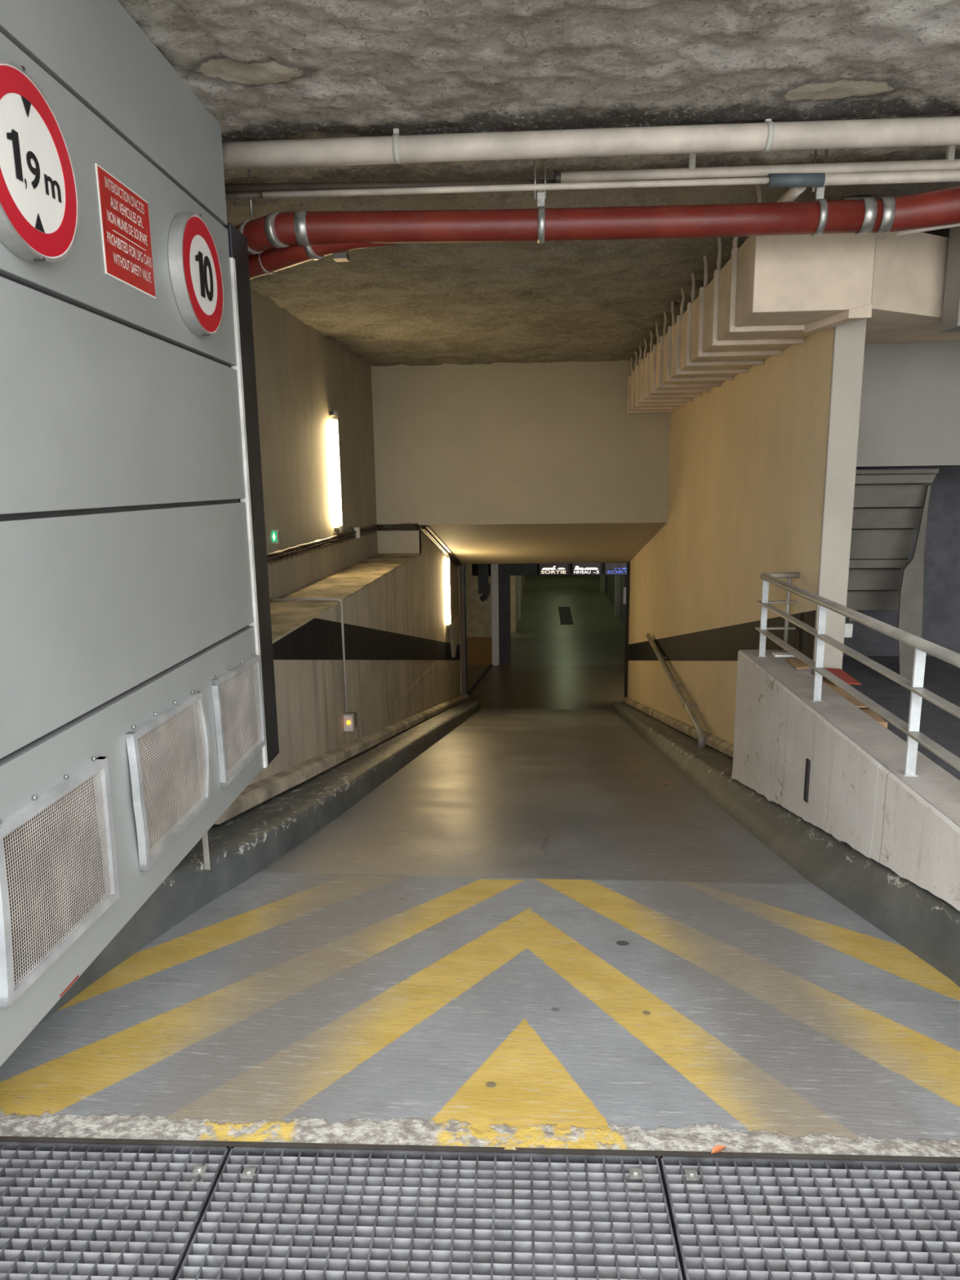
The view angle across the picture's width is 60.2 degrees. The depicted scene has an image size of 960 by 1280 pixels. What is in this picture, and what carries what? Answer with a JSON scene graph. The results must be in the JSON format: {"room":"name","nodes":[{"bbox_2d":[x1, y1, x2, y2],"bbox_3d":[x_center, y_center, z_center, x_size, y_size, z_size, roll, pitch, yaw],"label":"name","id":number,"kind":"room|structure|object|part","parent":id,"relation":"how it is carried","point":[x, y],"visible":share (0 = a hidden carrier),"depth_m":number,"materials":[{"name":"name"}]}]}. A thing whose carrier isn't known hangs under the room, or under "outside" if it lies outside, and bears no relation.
{"room":"parking garage","nodes":[
{"label":"parking garage","id":0,"kind":"room"},
{"bbox_2d":[0,0,263,1066],"bbox_3d":[-1.228,-0.529,2.462,0.071,2.995,3.045,0,11,3],"label":"wall","id":1,"kind":"structure","parent":0,"point":[126,584],"depth_m":2.66,"materials":[{"name":"grey metal"}]},
{"bbox_2d":[0,58,79,262],"bbox_3d":[-1.182,-1.228,2.144,0.056,0.462,0.454,0,11,3],"label":"road sign","id":2,"kind":"object","parent":1,"relation":"attached to","point":[40,211],"visible":1,"depth_m":2.14,"materials":[{"name":"metal"}]},
{"bbox_2d":[0,756,119,1007],"bbox_3d":[-1.194,0.640,2.321,0.058,0.480,0.600,0,11,2],"label":"air vent","id":3,"kind":"object","parent":1,"relation":"in","point":[52,888],"visible":1,"depth_m":2.30,"materials":[{"name":"metal"}]},
{"bbox_3d":[-1.232,-1.796,2.218,0.040,0.416,3.045,0,11,3],"label":"cladding panel","id":4,"kind":"part","parent":1,"relation":"part of","materials":[{"name":"grey paint"}]},
{"bbox_3d":[-1.224,-1.283,2.317,0.040,0.592,3.045,0,11,3],"label":"cladding panel","id":5,"kind":"part","parent":1,"relation":"part of","materials":[{"name":"grey paint"}]},
{"bbox_3d":[-1.216,-0.684,2.432,0.040,0.592,3.045,0,11,3],"label":"cladding panel","id":6,"kind":"part","parent":1,"relation":"part of","materials":[{"name":"grey paint"}]},
{"bbox_2d":[94,163,155,298],"bbox_3d":[-1.181,-1.355,2.777,0.007,0.323,0.370,0,11,3],"label":"warning sign","id":7,"kind":"object","parent":1,"relation":"attached to","point":[124,216],"visible":1,"depth_m":2.75,"materials":[{"name":"red metal"}]},
{"bbox_3d":[-1.208,-0.087,2.546,0.040,0.587,3.045,0,11,3],"label":"cladding panel","id":8,"kind":"part","parent":1,"relation":"part of","materials":[{"name":"grey paint"}]},
{"bbox_3d":[-1.198,0.580,2.674,0.040,0.736,3.045,0,11,3],"label":"cladding panel","id":9,"kind":"part","parent":1,"relation":"part of","materials":[{"name":"grey paint"}]},
{"bbox_2d":[124,690,211,871],"bbox_3d":[-1.154,0.489,3.084,0.069,0.508,0.644,0,11,3],"label":"air vent","id":10,"kind":"object","parent":1,"relation":"in","point":[165,770],"visible":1,"depth_m":3.04,"materials":[{"name":"metal"}]},
{"bbox_2d":[168,213,224,336],"bbox_3d":[-1.131,-1.462,3.323,0.056,0.458,0.450,0,11,3],"label":"road sign","id":11,"kind":"object","parent":1,"relation":"attached to","point":[196,274],"visible":1,"depth_m":3.25,"materials":[{"name":"metal"}]},
{"bbox_2d":[201,831,210,869],"bbox_3d":[-1.153,0.875,3.508,0.025,0.190,0.050,0,11,4],"label":"support leg","id":12,"kind":"object","parent":1,"relation":"attached to","point":[205,838],"visible":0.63,"depth_m":3.49,"materials":[{"name":"grey paint"}]},
{"bbox_2d":[211,653,266,787],"bbox_3d":[-1.127,0.346,3.857,0.058,0.501,0.600,0,11,2],"label":"air vent","id":13,"kind":"object","parent":1,"relation":"in","point":[234,700],"visible":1,"depth_m":3.83,"materials":[{"name":"metal"}]},
{"bbox_2d":[222,222,279,768],"bbox_3d":[-1.149,-0.643,4.138,0.071,2.625,0.289,-1,11,0],"label":"gate post","id":14,"kind":"object","parent":1,"relation":"attached to","point":[245,367],"visible":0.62,"depth_m":4.09,"materials":[{"name":"metal"}]},
{"bbox_2d":[250,286,377,601],"bbox_3d":[-1.996,-0.995,6.468,0.250,3.770,10.950,0,11,4],"label":"wall","id":15,"kind":"structure","parent":0,"point":[302,375],"depth_m":8.39,"materials":[{"name":"beige paint"}]},
{"bbox_2d":[271,528,279,543],"bbox_3d":[-1.817,-0.861,7.238,0.111,0.212,0.047,0,11,4],"label":"exit sign","id":16,"kind":"object","parent":15,"relation":"attached to","point":[275,536],"visible":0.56,"depth_m":7.21,"materials":[{"name":"green plastic"}]},
{"bbox_3d":[-1.810,-0.901,7.211,0.081,0.092,0.005,0,11,4],"label":"panel","id":17,"kind":"part","parent":16,"relation":"part of","materials":[{"name":"green plastic"}]},
{"bbox_2d":[328,409,343,533],"bbox_3d":[-1.614,-1.888,9.316,0.084,1.360,0.120,0,11,4],"label":"tube light","id":18,"kind":"object","parent":15,"relation":"attached to","point":[333,413],"visible":1,"depth_m":9.29,"materials":[{"name":"grey plastic"}]},
{"bbox_2d":[266,523,418,565],"bbox_3d":[-1.727,-0.877,8.016,0.595,0.118,7.760,1,11,8],"label":"cable bundle","id":19,"kind":"object","parent":15,"relation":"attached to","point":[405,526],"visible":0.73,"depth_m":9.01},
{"bbox_2d":[348,526,359,537],"bbox_3d":[-1.543,-1.317,10.128,0.065,0.161,0.414,0,11,4],"label":"junction box","id":20,"kind":"object","parent":19,"relation":"attached to","point":[357,529],"visible":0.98,"depth_m":10.27,"materials":[{"name":"grey plastic"}]},
{"bbox_2d":[247,529,460,786],"bbox_3d":[-1.204,0.575,11.486,0.620,4.327,14.300,0,11,4],"label":"wall","id":21,"kind":"structure","parent":0,"point":[410,600],"depth_m":8.10,"materials":[{"name":"beige paint"}]},
{"bbox_2d":[35,701,479,1027],"bbox_3d":[-0.963,1.299,9.923,0.795,3.366,15.200,0,11,4],"label":"curb","id":22,"kind":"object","parent":21,"relation":"attached to","point":[243,845],"depth_m":4.32,"materials":[{"name":"grey paint"}]},
{"bbox_2d":[271,597,356,731],"bbox_3d":[-1.454,0.218,7.285,0.671,1.186,0.150,0,11,4],"label":"conduit","id":23,"kind":"object","parent":21,"relation":"attached to","point":[349,718],"visible":1,"depth_m":7.28,"materials":[{"name":"white paint"}]},
{"bbox_2d":[213,693,468,824],"bbox_3d":[-0.845,1.080,11.505,0.093,3.196,14.200,0,11,4],"label":"baseboard","id":24,"kind":"structure","parent":21,"relation":"attached to","point":[257,793],"depth_m":6.17,"materials":[{"name":"beige concrete"}]},
{"bbox_2d":[270,553,419,643],"bbox_3d":[-1.462,-0.491,8.006,0.624,0.015,7.850,0,11,4],"label":"trim","id":25,"kind":"structure","parent":21,"relation":"on","point":[286,616],"depth_m":7.79,"materials":[{"name":"concrete"}]},
{"bbox_2d":[272,617,460,660],"bbox_3d":[-0.856,0.255,11.934,0.004,2.937,13.150,0,11,4],"label":"trim","id":26,"kind":"structure","parent":21,"relation":"attached to","point":[318,638],"depth_m":7.66,"materials":[{"name":"black paint"}]},
{"bbox_2d":[361,660,460,736],"bbox_3d":[-0.786,1.055,12.875,0.006,2.071,9.500,0,11,4],"label":"wall panel","id":27,"kind":"object","parent":21,"relation":"attached to","point":[441,682],"visible":1,"depth_m":12.61,"materials":[{"name":"beige paint"}]},
{"bbox_2d":[444,553,450,628],"bbox_3d":[-0.583,-0.904,15.045,0.084,1.400,0.120,0,11,4],"label":"tube light","id":28,"kind":"object","parent":21,"relation":"attached to","point":[446,557],"visible":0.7,"depth_m":15.02,"materials":[{"name":"grey plastic"}]},
{"bbox_2d":[448,613,461,657],"bbox_3d":[-0.488,-0.074,16.413,0.070,0.668,1.696,0,11,4],"label":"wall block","id":29,"kind":"object","parent":21,"relation":"attached to","point":[454,630],"visible":0.85,"depth_m":16.02,"materials":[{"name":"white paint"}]},
{"bbox_2d":[457,564,466,695],"bbox_3d":[-0.537,-0.141,18.089,0.320,3.027,1.000,0,11,4],"label":"trim","id":30,"kind":"structure","parent":21,"relation":"attached to","point":[460,569],"depth_m":18.01,"materials":[{"name":"black paint"}]},
{"bbox_2d":[463,564,467,693],"bbox_3d":[-0.482,-0.245,18.626,0.350,3.027,0.100,0,11,4],"label":"trim","id":31,"kind":"structure","parent":21,"relation":"attached to","point":[464,580],"depth_m":18.57,"materials":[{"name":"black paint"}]},
{"bbox_2d":[464,664,493,700],"bbox_3d":[-0.025,0.995,20.108,0.080,0.020,3.634,1,11,11],"label":"trim","id":32,"kind":"structure","parent":21,"relation":"attached to","point":[489,668],"depth_m":20.12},
{"bbox_2d":[465,564,491,636],"bbox_3d":[-2.100,-1.671,25.774,5.950,3.177,0.200,0,11,4],"label":"wall","id":33,"kind":"structure","parent":0,"point":[478,613],"depth_m":25.66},
{"bbox_2d":[0,656,959,1279],"bbox_3d":[1.332,1.072,4.396,6.800,0.601,7.200,0,11,4],"label":"floor","id":34,"kind":"structure","parent":0,"point":[510,1013],"depth_m":2.59,"materials":[{"name":"grey paint"}]},
{"bbox_2d":[0,1141,229,1279],"bbox_3d":[-1.156,1.355,1.583,1.066,0.041,1.007,0,11,4],"label":"floor grate","id":35,"kind":"object","parent":34,"relation":"on","point":[68,1211],"depth_m":1.88,"materials":[{"name":"metal"}]},
{"bbox_2d":[175,1146,683,1279],"bbox_3d":[-0.113,1.350,1.536,1.067,0.041,1.007,0,11,4],"label":"metal grate","id":36,"kind":"object","parent":34,"relation":"on","point":[269,1213],"depth_m":1.84,"materials":[{"name":"metal"}]},
{"bbox_2d":[0,1136,959,1173],"bbox_3d":[-0.053,1.266,2.025,3.700,0.051,0.014,0,11,3],"label":"trim","id":37,"kind":"structure","parent":34,"relation":"on","point":[4,1139],"depth_m":2.02,"materials":[{"name":"metal"}]},
{"bbox_2d":[711,1145,726,1153],"bbox_3d":[0.576,1.228,1.997,0.046,0.007,0.018,-4,11,-16],"label":"dry leaf","id":38,"kind":"object","parent":34,"relation":"on","point":[717,1148],"visible":1,"depth_m":2.00,"materials":[{"name":"orange plant"}]},
{"bbox_2d":[660,1155,959,1279],"bbox_3d":[0.931,1.344,1.490,1.066,0.041,1.007,0,11,4],"label":"metal grate","id":39,"kind":"object","parent":34,"relation":"on","point":[731,1218],"depth_m":1.83,"materials":[{"name":"metal"}]},
{"bbox_2d":[846,467,939,686],"bbox_3d":[2.935,-0.516,6.593,1.067,1.648,0.740,0,11,4],"label":"stair","id":40,"kind":"structure","parent":34,"relation":"on","point":[886,513],"depth_m":6.34,"materials":[{"name":"grey paint"}]},
{"bbox_3d":[2.110,0.512,4.817,0.152,0.320,0.850,0,11,4],"label":"storage box","id":41,"kind":"object","parent":34,"relation":"on","visible":0},
{"bbox_2d":[858,707,886,724],"bbox_3d":[2.100,0.370,4.611,0.162,0.027,0.600,0,11,4],"label":"cardboard sheet","id":42,"kind":"object","parent":41,"relation":"on","point":[867,710],"visible":0.22,"depth_m":4.43,"materials":[{"name":"brown cardboard"}]},
{"bbox_2d":[822,676,867,707],"bbox_3d":[2.116,0.299,4.775,0.175,0.035,0.650,0,11,4],"label":"cardboard sheet","id":43,"kind":"object","parent":42,"relation":"on","point":[825,681],"visible":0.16,"depth_m":4.71,"materials":[{"name":"brown cardboard"}]},
{"bbox_2d":[824,667,861,684],"bbox_3d":[2.161,0.216,5.011,0.160,0.028,0.350,0,11,4],"label":"cardboard sheet","id":44,"kind":"object","parent":43,"relation":"on","point":[840,673],"visible":0.53,"depth_m":4.99,"materials":[{"name":"red cardboard"}]},
{"bbox_2d":[477,564,489,601],"bbox_3d":[0.107,-1.529,20.581,0.290,1.158,0.300,0,11,4],"label":"ventilation unit","id":45,"kind":"object","parent":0,"point":[483,584],"visible":0.76,"depth_m":20.45,"materials":[{"name":"black metal"}]},
{"bbox_3d":[0.081,-1.632,20.563,0.240,0.950,0.300,0,11,4],"label":"casing","id":46,"kind":"part","parent":45,"relation":"part of","materials":[{"name":"black metal"}]},
{"bbox_2d":[510,575,525,632],"bbox_3d":[1.659,-3.437,34.700,0.210,3.177,17.500,0,11,4],"label":"wall","id":47,"kind":"structure","parent":0,"point":[513,579],"depth_m":26.34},
{"bbox_2d":[370,360,671,554],"bbox_3d":[0.761,-2.559,11.550,4.685,2.690,0.200,0,11,4],"label":"wall","id":48,"kind":"structure","parent":0,"point":[557,442],"depth_m":11.45,"materials":[{"name":"beige paint"}]},
{"bbox_2d":[258,708,812,884],"bbox_3d":[0.882,1.300,10.757,3.050,2.920,13.395,0,11,4],"label":"floor","id":49,"kind":"structure","parent":0,"point":[506,793],"depth_m":5.40,"materials":[{"name":"grey paint"}]},
{"bbox_2d":[117,0,959,366],"bbox_3d":[1.449,-2.758,5.920,6.800,0.052,10.850,0,11,4],"label":"ceiling","id":50,"kind":"structure","parent":0,"point":[264,69],"depth_m":3.55,"materials":[{"name":"concrete"}]},
{"bbox_2d":[222,115,959,169],"bbox_3d":[1.281,-2.252,3.688,5.203,0.143,0.120,0,11,3],"label":"drain pipe","id":51,"kind":"object","parent":50,"relation":"attached to","point":[766,136],"visible":0.91,"depth_m":3.69,"materials":[{"name":"white plastic"}]},
{"bbox_2d":[234,149,959,255],"bbox_3d":[0.737,-2.175,4.046,5.522,0.414,0.742,2,11,12],"label":"pipe","id":52,"kind":"object","parent":50,"relation":"hanging from","point":[940,207],"visible":0.83,"depth_m":4.09,"materials":[{"name":"red metal"}]},
{"bbox_3d":[-1.164,-2.259,4.191,0.011,0.252,0.011,-4,11,-18],"label":"rod","id":53,"kind":"part","parent":52,"relation":"part of","materials":[{"name":"metal"}]},
{"bbox_2d":[248,242,395,279],"bbox_3d":[-1.231,-2.091,4.644,1.865,0.234,0.418,8,14,39],"label":"pipe","id":54,"kind":"object","parent":52,"relation":"attached to","point":[272,260],"visible":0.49,"depth_m":4.26,"materials":[{"name":"red metal"}]},
{"bbox_2d":[224,178,554,199],"bbox_3d":[-0.486,-2.263,4.152,1.718,0.067,0.064,-1,11,1],"label":"conduit","id":55,"kind":"object","parent":52,"relation":"attached to","point":[252,190],"visible":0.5,"depth_m":4.13,"materials":[{"name":"grey metal"}]},
{"bbox_3d":[0.274,-2.297,4.119,0.011,0.190,0.011,-4,11,-18],"label":"rod","id":56,"kind":"part","parent":52,"relation":"part of","materials":[{"name":"metal"}]},
{"bbox_3d":[0.324,-2.297,4.116,0.011,0.190,0.011,-4,11,-18],"label":"rod","id":57,"kind":"part","parent":52,"relation":"part of","materials":[{"name":"metal"}]},
{"bbox_2d":[262,169,959,202],"bbox_3d":[1.226,-2.257,4.218,4.610,0.090,0.412,0,11,2],"label":"pipe","id":58,"kind":"object","parent":52,"relation":"attached to","point":[797,183],"visible":0.9,"depth_m":4.04,"materials":[{"name":"white plastic"}]},
{"bbox_3d":[1.644,-2.305,4.064,0.011,0.190,0.011,-4,11,-18],"label":"rod","id":59,"kind":"part","parent":52,"relation":"part of","materials":[{"name":"metal"}]},
{"bbox_3d":[1.694,-2.305,4.060,0.011,0.190,0.011,-4,11,-18],"label":"rod","id":60,"kind":"part","parent":52,"relation":"part of","materials":[{"name":"metal"}]},
{"bbox_2d":[894,223,959,235],"bbox_3d":[2.805,-2.070,3.951,1.487,0.131,0.035,2,11,16],"label":"pipe","id":61,"kind":"object","parent":52,"relation":"attached to","point":[918,230],"visible":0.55,"depth_m":4.12,"materials":[{"name":"white plastic"}]},
{"bbox_2d":[554,145,959,182],"bbox_3d":[1.942,-2.329,4.011,3.152,0.131,0.061,0,11,3],"label":"pipe","id":62,"kind":"object","parent":50,"relation":"attached to","point":[949,162],"visible":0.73,"depth_m":4.03,"materials":[{"name":"white plastic"}]},
{"bbox_2d":[420,522,666,564],"bbox_3d":[1.059,-1.742,14.198,4.085,1.360,5.080,0,11,4],"label":"ceiling","id":63,"kind":"structure","parent":0,"point":[557,543],"depth_m":13.59,"materials":[{"name":"beige paint"}]},
{"bbox_2d":[417,524,462,566],"bbox_3d":[-0.624,-1.572,14.302,0.147,1.093,5.088,0,11,4],"label":"cable","id":64,"kind":"object","parent":63,"relation":"attached to","point":[427,531],"visible":0.98,"depth_m":13.42,"materials":[{"name":"metal"}]},
{"bbox_2d":[464,575,625,709],"bbox_3d":[1.067,-0.981,30.904,11.500,0.200,26.950,0,11,4],"label":"floor","id":65,"kind":"structure","parent":0,"point":[595,637],"depth_m":23.00,"materials":[{"name":"green paint"}]},
{"bbox_2d":[490,564,499,665],"bbox_3d":[0.404,-0.830,21.740,0.190,2.977,0.450,0,11,4],"label":"concrete pillar","id":66,"kind":"structure","parent":65,"relation":"on","point":[494,567],"depth_m":21.54,"materials":[{"name":"white paint"}]},
{"bbox_2d":[497,564,511,665],"bbox_3d":[0.650,-0.844,21.796,0.288,2.977,0.500,0,11,4],"label":"concrete pillar","id":67,"kind":"structure","parent":65,"relation":"on","point":[504,627],"depth_m":21.58,"materials":[{"name":"black concrete"}]},
{"bbox_2d":[517,575,520,619],"bbox_3d":[1.334,-2.205,28.834,0.140,2.977,0.300,0,11,4],"label":"concrete pillar","id":68,"kind":"structure","parent":65,"relation":"on","point":[518,576],"depth_m":28.85,"materials":[{"name":"white paint"}]},
{"bbox_2d":[558,606,573,624],"bbox_3d":[3.073,-0.897,29.773,0.430,0.016,3.900,0,11,4],"label":"drain cover","id":69,"kind":"object","parent":65,"relation":"on","point":[565,615],"visible":1,"depth_m":29.54,"materials":[{"name":"black metal"}]},
{"bbox_2d":[599,574,605,592],"bbox_3d":[5.277,-3.545,35.530,0.200,2.977,0.700,0,11,4],"label":"concrete pillar","id":70,"kind":"structure","parent":65,"relation":"on","point":[602,578],"depth_m":35.41,"materials":[{"name":"white paint"}]},
{"bbox_2d":[613,574,620,617],"bbox_3d":[4.825,-2.269,28.917,0.190,2.977,0.400,0,11,4],"label":"concrete pillar","id":71,"kind":"structure","parent":65,"relation":"on","point":[617,577],"depth_m":28.88,"materials":[{"name":"white paint"}]},
{"bbox_2d":[595,574,626,624],"bbox_3d":[5.487,-3.586,35.200,0.230,3.177,15.900,0,11,4],"label":"wall","id":72,"kind":"structure","parent":0,"point":[610,579],"depth_m":31.29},
{"bbox_2d":[622,586,626,604],"bbox_3d":[3.656,-1.073,19.969,0.400,0.420,0.068,0,11,4],"label":"sign","id":73,"kind":"object","parent":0,"point":[624,588],"visible":0.31,"depth_m":19.96,"materials":[{"name":"white"}]},
{"bbox_2d":[623,326,834,743],"bbox_3d":[2.780,-0.501,11.183,0.400,6.447,11.900,0,11,4],"label":"wall","id":74,"kind":"structure","parent":0,"point":[748,455],"depth_m":7.66,"materials":[{"name":"yellow paint"}]},
{"bbox_2d":[645,633,705,747],"bbox_3d":[2.449,0.522,10.646,0.180,0.345,4.861,0,11,4],"label":"pipe","id":75,"kind":"object","parent":74,"relation":"attached to","point":[686,705],"visible":0.84,"depth_m":9.50,"materials":[{"name":"grey metal"}]},
{"bbox_2d":[622,697,733,757],"bbox_3d":[2.562,1.087,11.455,0.073,2.542,11.200,0,11,4],"label":"baseboard","id":76,"kind":"structure","parent":74,"relation":"attached to","point":[719,744],"depth_m":9.81,"materials":[{"name":"beige concrete"}]},
{"bbox_2d":[627,609,816,660],"bbox_3d":[2.561,0.112,10.971,0.004,2.767,11.180,0,11,4],"label":"trim","id":77,"kind":"structure","parent":74,"relation":"attached to","point":[723,643],"depth_m":7.80,"materials":[{"name":"black paint"}]},
{"bbox_2d":[626,184,959,413],"bbox_3d":[2.587,-2.770,7.801,1.718,0.719,6.794,0,11,4],"label":"ventilation duct","id":78,"kind":"object","parent":74,"relation":"attached to","point":[773,293],"visible":0.98,"depth_m":4.78,"materials":[{"name":"beige metal"}]},
{"bbox_3d":[2.002,-3.576,10.892,0.044,0.282,0.035,5,12,26],"label":"hanger rod","id":79,"kind":"part","parent":78,"relation":"part of","materials":[{"name":"beige paint"}]},
{"bbox_3d":[1.964,-3.480,10.395,0.045,0.284,0.030,-4,11,-17],"label":"hanger rod","id":80,"kind":"part","parent":78,"relation":"part of","materials":[{"name":"beige paint"}]},
{"bbox_3d":[1.929,-3.394,9.947,0.042,0.284,0.032,-4,11,-18],"label":"hanger rod","id":81,"kind":"part","parent":78,"relation":"part of","materials":[{"name":"beige paint"}]},
{"bbox_3d":[1.895,-3.301,9.465,0.046,0.285,0.030,-4,11,-17],"label":"hanger rod","id":82,"kind":"part","parent":78,"relation":"part of","materials":[{"name":"beige paint"}]},
{"bbox_3d":[1.853,-3.201,8.951,0.040,0.283,0.034,-4,11,-18],"label":"hanger rod","id":83,"kind":"part","parent":78,"relation":"part of","materials":[{"name":"beige paint"}]},
{"bbox_3d":[1.820,-3.107,8.463,0.046,0.283,0.035,4,12,25],"label":"hanger rod","id":84,"kind":"part","parent":78,"relation":"part of","materials":[{"name":"beige paint"}]},
{"bbox_3d":[1.779,-3.007,7.945,0.043,0.284,0.031,-4,11,-17],"label":"hanger rod","id":85,"kind":"part","parent":78,"relation":"part of","materials":[{"name":"beige paint"}]},
{"bbox_3d":[1.745,-2.915,7.472,0.044,0.283,0.035,5,12,26],"label":"hanger rod","id":86,"kind":"part","parent":78,"relation":"part of","materials":[{"name":"beige paint"}]},
{"bbox_3d":[1.706,-2.818,6.963,0.045,0.284,0.030,-4,11,-17],"label":"hanger rod","id":87,"kind":"part","parent":78,"relation":"part of","materials":[{"name":"beige paint"}]},
{"bbox_3d":[1.666,-2.723,6.471,0.039,0.283,0.034,-4,11,-18],"label":"hanger rod","id":88,"kind":"part","parent":78,"relation":"part of","materials":[{"name":"beige paint"}]},
{"bbox_3d":[1.629,-2.628,5.982,0.038,0.283,0.035,-4,11,-18],"label":"hanger rod","id":89,"kind":"part","parent":78,"relation":"part of","materials":[{"name":"beige paint"}]},
{"bbox_3d":[1.595,-2.540,5.521,0.040,0.283,0.033,-4,11,-18],"label":"hanger rod","id":90,"kind":"part","parent":78,"relation":"part of","materials":[{"name":"beige paint"}]},
{"bbox_3d":[1.562,-2.447,5.039,0.045,0.285,0.030,-4,11,-17],"label":"hanger rod","id":91,"kind":"part","parent":78,"relation":"part of","materials":[{"name":"beige paint"}]},
{"bbox_3d":[2.081,-2.678,7.859,0.640,0.440,6.790,0,11,4],"label":"casing","id":92,"kind":"part","parent":78,"relation":"part of","materials":[{"name":"beige paint"}]},
{"bbox_3d":[1.523,-2.348,4.530,0.044,0.284,0.030,-4,11,-17],"label":"hanger rod","id":93,"kind":"part","parent":78,"relation":"part of","materials":[{"name":"beige paint"}]},
{"bbox_2d":[941,226,959,332],"bbox_3d":[3.064,-2.086,4.637,0.785,0.635,0.200,0,11,4],"label":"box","id":94,"kind":"object","parent":78,"relation":"attached to","point":[951,307],"visible":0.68,"depth_m":4.69,"materials":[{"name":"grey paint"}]},
{"bbox_2d":[812,195,875,675],"bbox_3d":[2.200,-0.739,5.097,0.177,3.670,0.035,0,11,4],"label":"pillar","id":95,"kind":"structure","parent":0,"point":[849,339],"depth_m":5.03,"materials":[{"name":"white paint"}]},
{"bbox_2d":[731,649,959,911],"bbox_3d":[1.910,0.968,3.546,0.521,1.030,4.860,0,11,4],"label":"wall","id":96,"kind":"structure","parent":0,"point":[828,762],"depth_m":3.99,"materials":[{"name":"white paint"}]},
{"bbox_2d":[771,652,795,657],"bbox_3d":[2.072,0.100,5.628,0.150,0.015,0.090,0,11,4],"label":"plate","id":97,"kind":"object","parent":96,"relation":"on","point":[775,654],"visible":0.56,"depth_m":5.60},
{"bbox_2d":[611,702,959,986],"bbox_3d":[2.354,1.220,9.658,0.750,3.532,15.200,0,11,4],"label":"curb","id":98,"kind":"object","parent":96,"relation":"attached to","point":[924,923],"depth_m":3.94,"materials":[{"name":"grey paint"}]},
{"bbox_2d":[786,658,810,669],"bbox_3d":[2.074,0.155,5.348,0.135,0.012,0.279,0,11,4],"label":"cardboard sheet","id":99,"kind":"object","parent":96,"relation":"on","point":[797,664],"visible":0.56,"depth_m":5.32,"materials":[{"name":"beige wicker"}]},
{"bbox_2d":[755,572,959,776],"bbox_3d":[1.845,0.299,3.173,0.291,0.566,5.173,0,11,4],"label":"guard rail","id":100,"kind":"object","parent":96,"relation":"on","point":[922,646],"visible":1,"depth_m":3.73,"materials":[{"name":"white metal"}]},
{"bbox_3d":[1.913,-0.145,5.578,0.056,0.530,0.032,0,11,4],"label":"post","id":101,"kind":"part","parent":100,"relation":"part of","materials":[{"name":"white metal"}]},
{"bbox_3d":[2.106,-0.166,5.671,0.028,0.530,0.027,0,11,4],"label":"post","id":102,"kind":"part","parent":100,"relation":"part of","materials":[{"name":"white metal"}]},
{"bbox_3d":[1.828,0.072,4.452,0.056,0.530,0.032,0,11,4],"label":"post","id":103,"kind":"part","parent":100,"relation":"part of","materials":[{"name":"white metal"}]},
{"bbox_3d":[1.841,0.223,3.153,0.272,0.014,5.162,0,11,4],"label":"rail","id":104,"kind":"part","parent":100,"relation":"part of","materials":[{"name":"grey metal"}]},
{"bbox_3d":[1.842,0.042,3.124,0.291,0.041,5.173,0,11,4],"label":"handrail","id":105,"kind":"part","parent":100,"relation":"part of","materials":[{"name":"white metal"}]},
{"bbox_3d":[1.743,0.291,3.316,0.056,0.530,0.032,0,11,4],"label":"post","id":106,"kind":"part","parent":100,"relation":"part of","materials":[{"name":"white metal"}]},
{"bbox_2d":[844,618,854,637],"bbox_3d":[2.584,-0.095,5.921,0.167,0.158,0.087,0,11,4],"label":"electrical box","id":107,"kind":"object","parent":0,"point":[848,626],"visible":0.45,"depth_m":5.92,"materials":[{"name":"white paint"}]},
{"bbox_2d":[843,466,959,656],"bbox_3d":[3.663,-0.654,7.385,2.600,2.000,0.150,0,11,4],"label":"wall","id":108,"kind":"structure","parent":0,"point":[941,590],"depth_m":7.31,"materials":[{"name":"grey paint"}]},
{"bbox_2d":[856,340,959,466],"bbox_3d":[3.573,-1.997,5.805,2.545,1.505,0.150,0,11,4],"label":"wall","id":109,"kind":"structure","parent":0,"point":[909,415],"depth_m":5.83,"materials":[{"name":"grey paint"}]},
{"bbox_2d":[856,465,959,467],"bbox_3d":[3.605,-1.454,6.597,2.600,0.130,1.400,0,11,4],"label":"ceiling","id":110,"kind":"structure","parent":0,"point":[938,465],"depth_m":6.83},
{"bbox_3d":[1.261,-4.273,30.126,12.000,0.200,27.200,0,11,4],"label":"ceiling","id":111,"kind":"structure","parent":0,"visible":0},
{"bbox_2d":[471,563,604,575],"bbox_3d":[2.429,-2.171,22.325,5.300,0.820,0.300,0,11,4],"label":"roof beam","id":112,"kind":"structure","parent":111,"relation":"hanging from","point":[516,569],"depth_m":22.31,"materials":[{"name":"black metal"}]},
{"bbox_2d":[539,563,567,574],"bbox_3d":[1.970,-1.964,22.186,0.757,0.420,0.098,0,11,4],"label":"direction sign","id":113,"kind":"object","parent":112,"relation":"attached to","point":[544,568],"visible":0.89,"depth_m":22.16,"materials":[{"name":"beige"}]},
{"bbox_2d":[572,563,600,574],"bbox_3d":[2.846,-1.958,22.121,0.753,0.420,0.098,0,11,4],"label":"direction sign","id":114,"kind":"object","parent":112,"relation":"attached to","point":[577,568],"visible":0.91,"depth_m":22.09,"materials":[{"name":"white"}]},
{"bbox_2d":[604,563,626,574],"bbox_3d":[3.755,-1.953,22.054,0.855,0.420,0.098,0,11,4],"label":"direction sign","id":115,"kind":"object","parent":112,"relation":"attached to","point":[610,568],"visible":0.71,"depth_m":22.03,"materials":[{"name":"blue"}]}
]}

